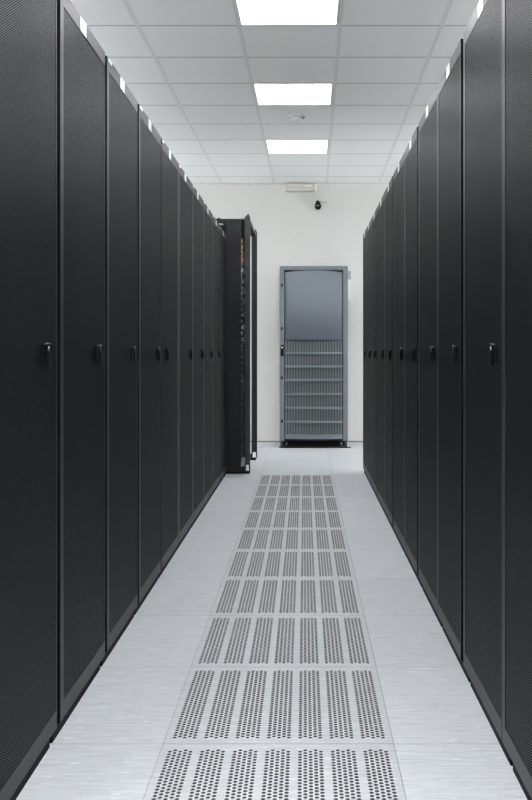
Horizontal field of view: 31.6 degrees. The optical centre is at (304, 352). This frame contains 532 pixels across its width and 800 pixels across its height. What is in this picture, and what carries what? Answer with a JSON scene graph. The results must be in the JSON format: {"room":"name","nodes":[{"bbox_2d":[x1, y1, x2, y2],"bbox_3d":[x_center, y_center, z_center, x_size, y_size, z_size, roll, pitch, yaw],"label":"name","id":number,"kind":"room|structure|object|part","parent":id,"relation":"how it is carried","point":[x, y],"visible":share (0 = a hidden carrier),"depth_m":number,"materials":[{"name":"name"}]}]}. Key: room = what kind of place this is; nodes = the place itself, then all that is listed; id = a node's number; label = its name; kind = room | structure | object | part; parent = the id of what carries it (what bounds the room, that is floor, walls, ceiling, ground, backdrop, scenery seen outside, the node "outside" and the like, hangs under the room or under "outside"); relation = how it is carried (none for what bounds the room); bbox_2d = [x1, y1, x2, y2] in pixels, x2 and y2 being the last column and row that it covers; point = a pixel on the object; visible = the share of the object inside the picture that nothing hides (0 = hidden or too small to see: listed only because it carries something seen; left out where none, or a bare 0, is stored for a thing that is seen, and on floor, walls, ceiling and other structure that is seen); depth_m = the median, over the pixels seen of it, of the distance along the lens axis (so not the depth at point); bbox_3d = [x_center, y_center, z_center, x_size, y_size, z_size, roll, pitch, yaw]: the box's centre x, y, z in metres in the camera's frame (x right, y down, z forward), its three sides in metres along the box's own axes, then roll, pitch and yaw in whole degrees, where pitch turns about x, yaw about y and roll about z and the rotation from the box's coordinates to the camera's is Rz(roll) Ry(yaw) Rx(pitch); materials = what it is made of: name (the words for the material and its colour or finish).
{"room":"server room","nodes":[
{"label":"server room","id":0,"kind":"room"},
{"bbox_2d":[16,442,526,799],"bbox_3d":[-0.100,1.198,3.775,8.600,0.360,13.950,0,0,0],"label":"floor","id":1,"kind":"structure","parent":0,"point":[109,747],"depth_m":3.01,"materials":[{"name":"tile"}]},
{"bbox_2d":[0,0,56,799],"bbox_3d":[-1.147,0.015,2.171,1.016,2.005,0.635,0,0,0],"label":"rack","id":2,"kind":"object","parent":1,"relation":"on","point":[28,28],"visible":1,"depth_m":2.24,"materials":[{"name":"black metal"}]},
{"bbox_3d":[-0.647,0.007,2.362,0.016,0.058,0.044,0,0,0],"label":"handle","id":3,"kind":"part","parent":2,"relation":"part of","materials":[{"name":"plastic"}]},
{"bbox_2d":[50,0,104,742],"bbox_3d":[-1.147,0.015,2.771,1.016,2.005,0.635,0,0,0],"label":"rack","id":4,"kind":"object","parent":1,"relation":"on","point":[80,57],"visible":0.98,"depth_m":2.75,"materials":[{"name":"black metal"}]},
{"bbox_3d":[-0.647,0.007,2.962,0.016,0.058,0.044,0,0,0],"label":"handle","id":5,"kind":"part","parent":4,"relation":"part of","materials":[{"name":"plastic"}]},
{"bbox_2d":[100,55,137,665],"bbox_3d":[-1.147,0.015,3.370,1.016,2.005,0.635,0,0,0],"label":"rack","id":6,"kind":"object","parent":1,"relation":"on","point":[121,106],"visible":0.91,"depth_m":3.37,"materials":[{"name":"black metal"}]},
{"bbox_3d":[-0.647,0.007,3.562,0.016,0.058,0.044,0,0,0],"label":"handle","id":7,"kind":"part","parent":6,"relation":"part of","materials":[{"name":"plastic"}]},
{"bbox_2d":[134,104,160,614],"bbox_3d":[-1.147,0.015,3.970,1.016,2.005,0.635,0,0,0],"label":"rack","id":8,"kind":"object","parent":1,"relation":"on","point":[149,139],"visible":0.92,"depth_m":3.96,"materials":[{"name":"black metal"}]},
{"bbox_3d":[-0.647,0.007,4.162,0.016,0.058,0.044,0,0,0],"label":"handle","id":9,"kind":"part","parent":8,"relation":"part of","materials":[{"name":"plastic"}]},
{"bbox_2d":[158,138,178,577],"bbox_3d":[-1.147,0.015,4.571,1.016,2.005,0.635,0,0,0],"label":"rack","id":10,"kind":"object","parent":1,"relation":"on","point":[169,164],"visible":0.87,"depth_m":4.61,"materials":[{"name":"black metal"}]},
{"bbox_3d":[-0.647,0.007,4.435,0.016,0.058,0.044,0,0,0],"label":"handle","id":11,"kind":"part","parent":10,"relation":"part of","materials":[{"name":"plastic"}]},
{"bbox_2d":[176,165,192,549],"bbox_3d":[-1.147,0.015,5.170,1.016,2.005,0.635,0,0,0],"label":"rack","id":12,"kind":"object","parent":1,"relation":"on","point":[185,185],"visible":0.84,"depth_m":5.14,"materials":[{"name":"black metal"}]},
{"bbox_3d":[-0.647,0.007,5.362,0.016,0.058,0.044,0,0,0],"label":"handle","id":13,"kind":"part","parent":12,"relation":"part of","materials":[{"name":"plastic"}]},
{"bbox_2d":[191,184,203,527],"bbox_3d":[-1.147,0.015,5.771,1.016,2.005,0.635,0,0,0],"label":"rack","id":14,"kind":"object","parent":1,"relation":"on","point":[197,201],"visible":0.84,"depth_m":5.77,"materials":[{"name":"black metal"}]},
{"bbox_2d":[202,201,212,510],"bbox_3d":[-1.147,0.015,6.370,1.016,2.005,0.635,0,0,0],"label":"rack","id":15,"kind":"object","parent":1,"relation":"on","point":[207,215],"visible":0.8,"depth_m":6.36,"materials":[{"name":"black metal"}]},
{"bbox_2d":[211,214,220,496],"bbox_3d":[-1.147,0.015,6.971,1.016,2.005,0.635,0,0,0],"label":"rack","id":16,"kind":"object","parent":1,"relation":"on","point":[215,225],"visible":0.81,"depth_m":6.93,"materials":[{"name":"black metal"}]},
{"bbox_2d":[219,226,226,484],"bbox_3d":[-1.147,0.015,7.571,1.016,2.005,0.635,0,0,0],"label":"rack","id":17,"kind":"object","parent":1,"relation":"on","point":[223,351],"visible":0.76,"depth_m":7.53,"materials":[{"name":"black metal"}]},
{"bbox_2d":[216,214,256,473],"bbox_3d":[-0.950,-0.080,8.463,1.000,2.195,1.095,0,0,0],"label":"rack","id":18,"kind":"object","parent":1,"relation":"on","point":[237,360],"visible":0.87,"depth_m":7.93,"materials":[{"name":"metal"}]},
{"bbox_3d":[-0.630,-0.072,7.940,0.260,2.136,0.020,0,0,0],"label":"panel","id":19,"kind":"part","parent":18,"relation":"part of","materials":[{"name":"metal"}]},
{"bbox_3d":[-0.566,1.009,7.957,0.208,0.018,0.085,0,0,0],"label":"foot plate","id":20,"kind":"part","parent":18,"relation":"part of","materials":[{"name":"black metal"}]},
{"bbox_3d":[-0.584,-1.123,8.445,0.232,0.027,0.990,0,0,0],"label":"rail","id":21,"kind":"part","parent":18,"relation":"part of","materials":[{"name":"metal"}]},
{"bbox_3d":[-0.630,-0.072,8.950,0.260,2.136,0.020,0,0,0],"label":"panel","id":22,"kind":"part","parent":18,"relation":"part of","materials":[{"name":"metal"}]},
{"bbox_2d":[143,475,405,799],"bbox_3d":[-0.068,1.036,4.848,0.599,0.035,5.999,0,0,0],"label":"floor vent","id":23,"kind":"object","parent":1,"relation":"in","point":[216,676],"depth_m":2.96,"materials":[{"name":"metal"}]},
{"bbox_2d":[279,266,350,447],"bbox_3d":[0.111,0.042,10.368,0.770,1.953,0.603,0,0,0],"label":"tall cabinet","id":24,"kind":"object","parent":1,"relation":"on","point":[313,299],"visible":1,"depth_m":10.10,"materials":[{"name":"grey metal"}]},
{"bbox_3d":[-0.240,-0.027,10.090,0.032,0.120,0.020,0,0,0],"label":"handle","id":25,"kind":"part","parent":24,"relation":"part of","materials":[{"name":"plastic"}]},
{"bbox_3d":[0.099,-0.513,10.095,0.618,0.743,0.055,0,0,0],"label":"door","id":26,"kind":"part","parent":24,"relation":"part of","materials":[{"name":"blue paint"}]},
{"bbox_2d":[285,340,341,434],"bbox_3d":[0.099,0.389,10.106,0.618,1.058,0.032,0,0,0],"label":"vent grille","id":27,"kind":"object","parent":24,"relation":"attached to","point":[313,368],"depth_m":10.10,"materials":[{"name":"metal"}]},
{"bbox_3d":[0.111,1.014,10.100,0.770,0.008,0.040,0,0,0],"label":"floor rail","id":28,"kind":"part","parent":24,"relation":"part of","materials":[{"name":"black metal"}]},
{"bbox_2d":[363,230,367,478],"bbox_3d":[0.997,0.001,7.859,1.016,2.034,0.517,0,0,0],"label":"rack","id":29,"kind":"object","parent":1,"relation":"on","point":[364,234],"visible":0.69,"depth_m":7.93,"materials":[{"name":"black metal"}]},
{"bbox_3d":[0.517,-0.012,7.904,0.025,2.008,0.426,0,0,0],"label":"door","id":30,"kind":"part","parent":29,"relation":"part of","materials":[{"name":"paint"}]},
{"bbox_2d":[366,220,372,488],"bbox_3d":[0.997,0.001,7.350,1.016,2.034,0.672,0,0,0],"label":"rack","id":31,"kind":"object","parent":1,"relation":"on","point":[368,229],"visible":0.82,"depth_m":7.44,"materials":[{"name":"black metal"}]},
{"bbox_3d":[0.517,-0.012,7.394,0.025,2.008,0.581,0,0,0],"label":"door","id":32,"kind":"part","parent":31,"relation":"part of","materials":[{"name":"paint"}]},
{"bbox_2d":[371,208,378,500],"bbox_3d":[0.997,0.001,6.763,1.016,2.034,0.672,0,0,0],"label":"rack","id":33,"kind":"object","parent":1,"relation":"on","point":[374,217],"visible":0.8,"depth_m":6.80,"materials":[{"name":"black metal"}]},
{"bbox_2d":[377,192,386,516],"bbox_3d":[0.997,0.001,6.176,1.016,2.034,0.672,0,0,0],"label":"rack","id":34,"kind":"object","parent":1,"relation":"on","point":[381,206],"visible":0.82,"depth_m":6.18,"materials":[{"name":"black metal"}]},
{"bbox_2d":[385,176,395,534],"bbox_3d":[0.997,0.001,5.589,1.016,2.034,0.672,0,0,0],"label":"rack","id":35,"kind":"object","parent":1,"relation":"on","point":[389,190],"visible":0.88,"depth_m":5.60,"materials":[{"name":"black metal"}]},
{"bbox_3d":[0.497,0.007,5.472,0.016,0.058,0.044,0,0,0],"label":"handle","id":36,"kind":"part","parent":35,"relation":"part of","materials":[{"name":"plastic"}]},
{"bbox_2d":[393,154,406,556],"bbox_3d":[0.997,0.001,5.002,1.016,2.034,0.672,0,0,0],"label":"rack","id":37,"kind":"object","parent":1,"relation":"on","point":[398,176],"visible":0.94,"depth_m":5.01,"materials":[{"name":"black metal"}]},
{"bbox_3d":[0.497,0.007,4.833,0.016,0.058,0.044,0,0,0],"label":"handle","id":38,"kind":"part","parent":37,"relation":"part of","materials":[{"name":"plastic"}]},
{"bbox_2d":[404,126,421,586],"bbox_3d":[0.997,0.001,4.415,1.016,2.034,0.672,0,0,0],"label":"rack","id":39,"kind":"object","parent":1,"relation":"on","point":[411,154],"visible":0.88,"depth_m":4.41,"materials":[{"name":"black metal"}]},
{"bbox_3d":[0.497,0.007,4.293,0.016,0.058,0.044,0,0,0],"label":"handle","id":40,"kind":"part","parent":39,"relation":"part of","materials":[{"name":"plastic"}]},
{"bbox_2d":[419,87,441,626],"bbox_3d":[0.997,0.001,3.828,1.016,2.034,0.672,0,0,0],"label":"rack","id":41,"kind":"object","parent":1,"relation":"on","point":[428,122],"visible":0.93,"depth_m":3.87,"materials":[{"name":"black metal"}]},
{"bbox_3d":[0.497,0.007,3.659,0.016,0.058,0.044,0,0,0],"label":"handle","id":42,"kind":"part","parent":41,"relation":"part of","materials":[{"name":"plastic"}]},
{"bbox_2d":[437,39,469,681],"bbox_3d":[0.997,0.001,3.241,1.016,2.034,0.672,0,0,0],"label":"rack","id":43,"kind":"object","parent":1,"relation":"on","point":[450,85],"visible":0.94,"depth_m":3.28,"materials":[{"name":"black metal"}]},
{"bbox_3d":[0.497,0.007,3.115,0.016,0.058,0.044,0,0,0],"label":"handle","id":44,"kind":"part","parent":43,"relation":"part of","materials":[{"name":"plastic"}]},
{"bbox_2d":[463,0,512,765],"bbox_3d":[0.997,0.001,2.654,1.016,2.034,0.672,0,0,0],"label":"rack","id":45,"kind":"object","parent":1,"relation":"on","point":[482,36],"visible":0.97,"depth_m":2.69,"materials":[{"name":"black metal"}]},
{"bbox_3d":[0.497,0.007,2.485,0.016,0.058,0.044,0,0,0],"label":"handle","id":46,"kind":"part","parent":45,"relation":"part of","materials":[{"name":"plastic"}]},
{"bbox_2d":[502,0,531,799],"bbox_3d":[0.997,0.001,2.061,1.016,2.034,0.685,0,0,0],"label":"rack","id":47,"kind":"object","parent":1,"relation":"on","point":[516,14],"visible":1,"depth_m":2.23,"materials":[{"name":"black metal"}]},
{"bbox_2d":[71,0,479,182],"bbox_3d":[-0.127,-2.021,3.775,8.707,0.162,13.950,0,0,0],"label":"ceiling","id":48,"kind":"structure","parent":0,"point":[191,66],"depth_m":6.60,"materials":[{"name":"tile"}]},
{"bbox_2d":[234,0,339,24],"bbox_3d":[-0.095,-1.996,5.277,0.580,0.112,0.577,0,0,0],"label":"ceiling light","id":49,"kind":"object","parent":48,"relation":"attached to","point":[250,12],"visible":1,"depth_m":5.42,"materials":[{"name":"white plastic"}]},
{"bbox_2d":[253,84,332,104],"bbox_3d":[-0.081,-1.996,7.067,0.580,0.112,0.577,0,0,0],"label":"ceiling light","id":50,"kind":"object","parent":48,"relation":"attached to","point":[266,94],"visible":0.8,"depth_m":7.13,"materials":[{"name":"white plastic"}]},
{"bbox_2d":[256,84,330,97],"bbox_3d":[-0.081,-1.976,7.067,0.556,0.004,0.553,0,0,0],"label":"diffuser","id":51,"kind":"object","parent":50,"relation":"attached to","point":[281,90],"depth_m":7.07,"materials":[{"name":"white plastic"}]},
{"bbox_2d":[287,113,300,120],"bbox_3d":[-0.086,-1.915,7.660,0.108,0.054,0.108,0,0,0],"label":"smoke detector","id":52,"kind":"object","parent":48,"relation":"attached to","point":[292,116],"visible":1,"depth_m":7.62,"materials":[{"name":"white plastic"}]},
{"bbox_2d":[265,140,328,153],"bbox_3d":[-0.067,-1.996,8.858,0.580,0.112,0.577,0,0,0],"label":"ceiling light","id":53,"kind":"object","parent":48,"relation":"attached to","point":[273,146],"visible":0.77,"depth_m":8.93,"materials":[{"name":"white plastic"}]},
{"bbox_2d":[268,143,326,148],"bbox_3d":[-0.067,-1.976,8.858,0.556,0.004,0.553,0,0,0],"label":"diffuser","id":54,"kind":"object","parent":53,"relation":"attached to","point":[270,145],"depth_m":8.93,"materials":[{"name":"white plastic"}]},
{"bbox_2d":[193,185,387,440],"bbox_3d":[-0.100,-0.537,10.800,8.800,3.210,0.100,0,0,0],"label":"wall","id":55,"kind":"structure","parent":0,"point":[290,230],"depth_m":10.75,"materials":[{"name":"paint"}]},
{"bbox_2d":[192,183,388,184],"bbox_3d":[-0.100,-1.933,10.741,8.600,0.014,0.018,0,0,0],"label":"trim","id":56,"kind":"structure","parent":55,"relation":"attached to","point":[192,183],"depth_m":10.73,"materials":[{"name":"white metal"}]},
{"bbox_2d":[286,183,316,191],"bbox_3d":[-0.033,-1.885,10.711,0.355,0.090,0.078,0,0,0],"label":"emergency light","id":57,"kind":"object","parent":55,"relation":"attached to","point":[290,187],"visible":1,"depth_m":10.69,"materials":[{"name":"beige plastic"}]},
{"bbox_2d":[250,441,362,441],"bbox_3d":[-0.100,1.011,10.744,8.600,0.014,0.012,0,0,0],"label":"baseboard","id":58,"kind":"structure","parent":55,"relation":"attached to","point":[250,441],"depth_m":10.74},
{"bbox_2d":[315,200,326,209],"bbox_3d":[0.190,-1.687,10.684,0.148,0.116,0.132,0,0,0],"label":"security camera","id":59,"kind":"object","parent":55,"relation":"attached to","point":[317,205],"visible":1,"depth_m":10.63,"materials":[{"name":"plastic"}]},
{"bbox_2d":[348,271,350,300],"bbox_3d":[0.464,-0.763,10.718,0.128,0.340,0.064,0,0,0],"label":"junction box","id":60,"kind":"object","parent":55,"relation":"attached to","point":[349,272],"visible":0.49,"depth_m":10.69,"materials":[{"name":"beige plastic"}]},
{"bbox_3d":[0.462,-0.716,10.688,0.104,0.215,0.004,0,0,0],"label":"lid","id":61,"kind":"part","parent":60,"relation":"part of","materials":[{"name":"beige plastic"}]}
]}

